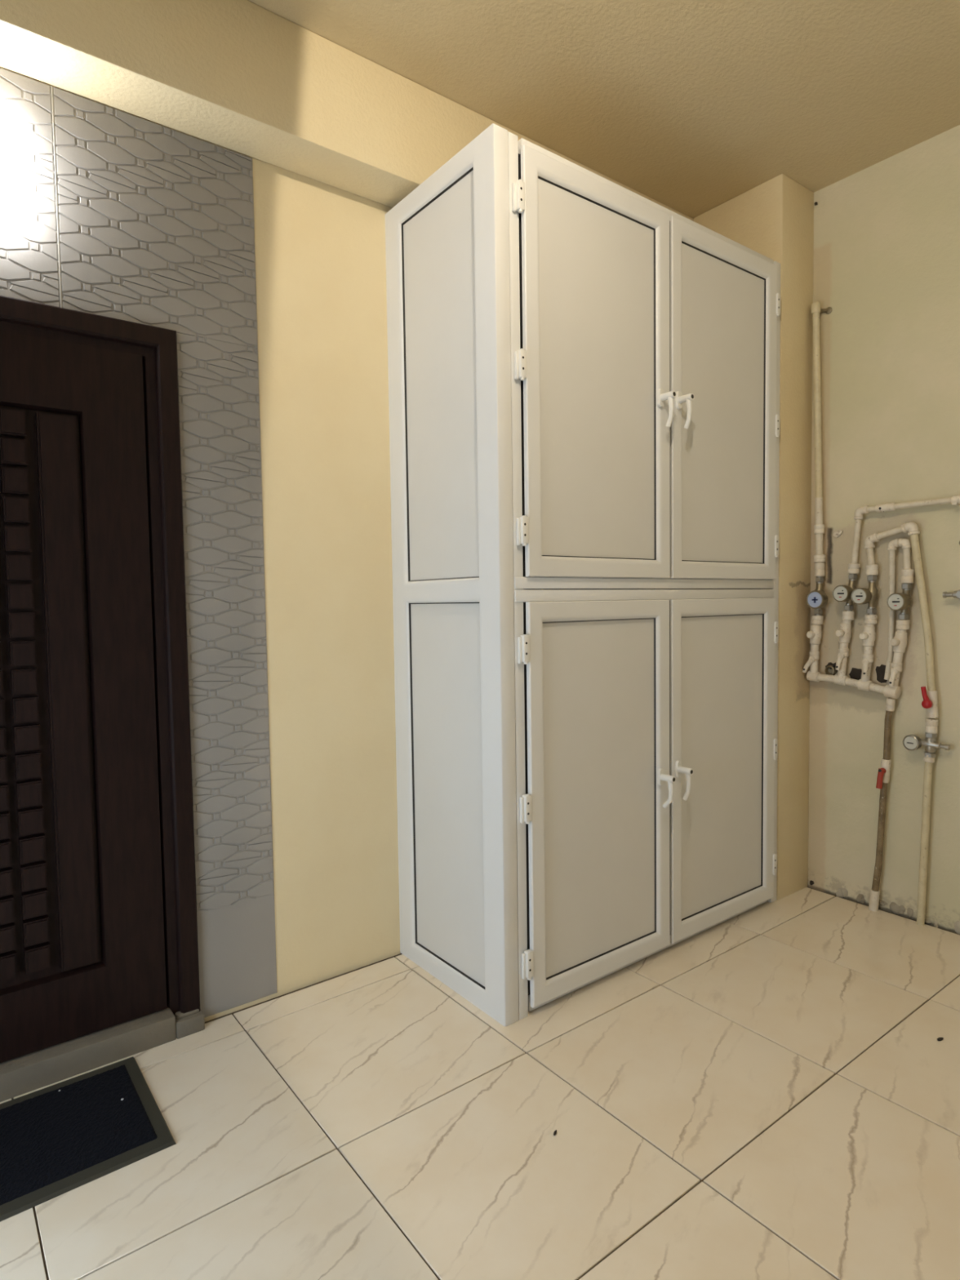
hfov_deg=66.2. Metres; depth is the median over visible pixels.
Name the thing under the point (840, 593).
meter
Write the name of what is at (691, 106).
ceiling
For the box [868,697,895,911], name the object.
pipe
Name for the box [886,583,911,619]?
meter
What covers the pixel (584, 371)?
tall cabinet
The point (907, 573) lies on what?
pipe
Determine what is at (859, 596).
meter
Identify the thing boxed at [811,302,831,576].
riser pipe
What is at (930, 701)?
pipe
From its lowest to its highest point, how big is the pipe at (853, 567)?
0.282 m
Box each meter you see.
[806,576,828,615]
[832,573,857,611]
[850,575,878,614]
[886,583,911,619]
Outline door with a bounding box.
[0,295,204,1102]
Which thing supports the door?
in the wall at (269, 279)
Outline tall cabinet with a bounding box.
[385,123,780,1026]
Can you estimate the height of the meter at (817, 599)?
0.172 m
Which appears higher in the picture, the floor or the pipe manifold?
the pipe manifold
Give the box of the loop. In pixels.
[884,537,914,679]
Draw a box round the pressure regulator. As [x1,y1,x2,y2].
[902,732,951,757]
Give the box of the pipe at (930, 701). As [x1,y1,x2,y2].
[901,522,938,733]
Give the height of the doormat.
0.013 m
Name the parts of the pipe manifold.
valve handle, valve handle, valve handle, valve handle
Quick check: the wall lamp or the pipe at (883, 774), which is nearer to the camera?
the wall lamp
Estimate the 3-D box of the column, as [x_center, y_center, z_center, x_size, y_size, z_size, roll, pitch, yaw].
[1.228,-0.406,3.344,0.248,3.044,0.437,-3,4,-37]
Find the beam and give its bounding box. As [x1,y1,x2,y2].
[0,0,693,221]
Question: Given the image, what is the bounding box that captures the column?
[693,173,813,900]
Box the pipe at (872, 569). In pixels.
[864,525,902,575]
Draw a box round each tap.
[942,589,959,599]
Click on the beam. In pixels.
(240, 76)
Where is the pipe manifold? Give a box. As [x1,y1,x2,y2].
[802,610,910,698]
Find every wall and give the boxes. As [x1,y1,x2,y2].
[0,66,400,1022]
[807,124,959,934]
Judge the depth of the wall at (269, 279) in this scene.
2.38 m
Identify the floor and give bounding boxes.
[0,887,959,1279]
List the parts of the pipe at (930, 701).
valve lever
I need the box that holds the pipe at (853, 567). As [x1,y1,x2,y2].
[847,495,959,573]
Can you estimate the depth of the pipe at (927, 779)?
2.89 m
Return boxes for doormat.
[0,1056,176,1222]
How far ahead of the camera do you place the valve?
3.18 m
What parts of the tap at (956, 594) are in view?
tap spout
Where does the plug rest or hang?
attached to the wall at (886, 233)
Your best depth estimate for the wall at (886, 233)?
2.98 m
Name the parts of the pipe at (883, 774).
valve lever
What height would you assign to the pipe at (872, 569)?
0.201 m
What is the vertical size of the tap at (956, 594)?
0.053 m
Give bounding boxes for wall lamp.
[0,97,29,234]
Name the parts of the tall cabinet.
pane, frame, pane, door, door pane, door, door pane, rail, handle, handle, handle, handle, door pane, door, door pane, door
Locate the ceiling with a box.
[247,0,959,218]
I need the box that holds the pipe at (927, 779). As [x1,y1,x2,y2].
[916,753,934,925]
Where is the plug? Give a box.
[833,530,842,537]
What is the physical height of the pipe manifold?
0.354 m

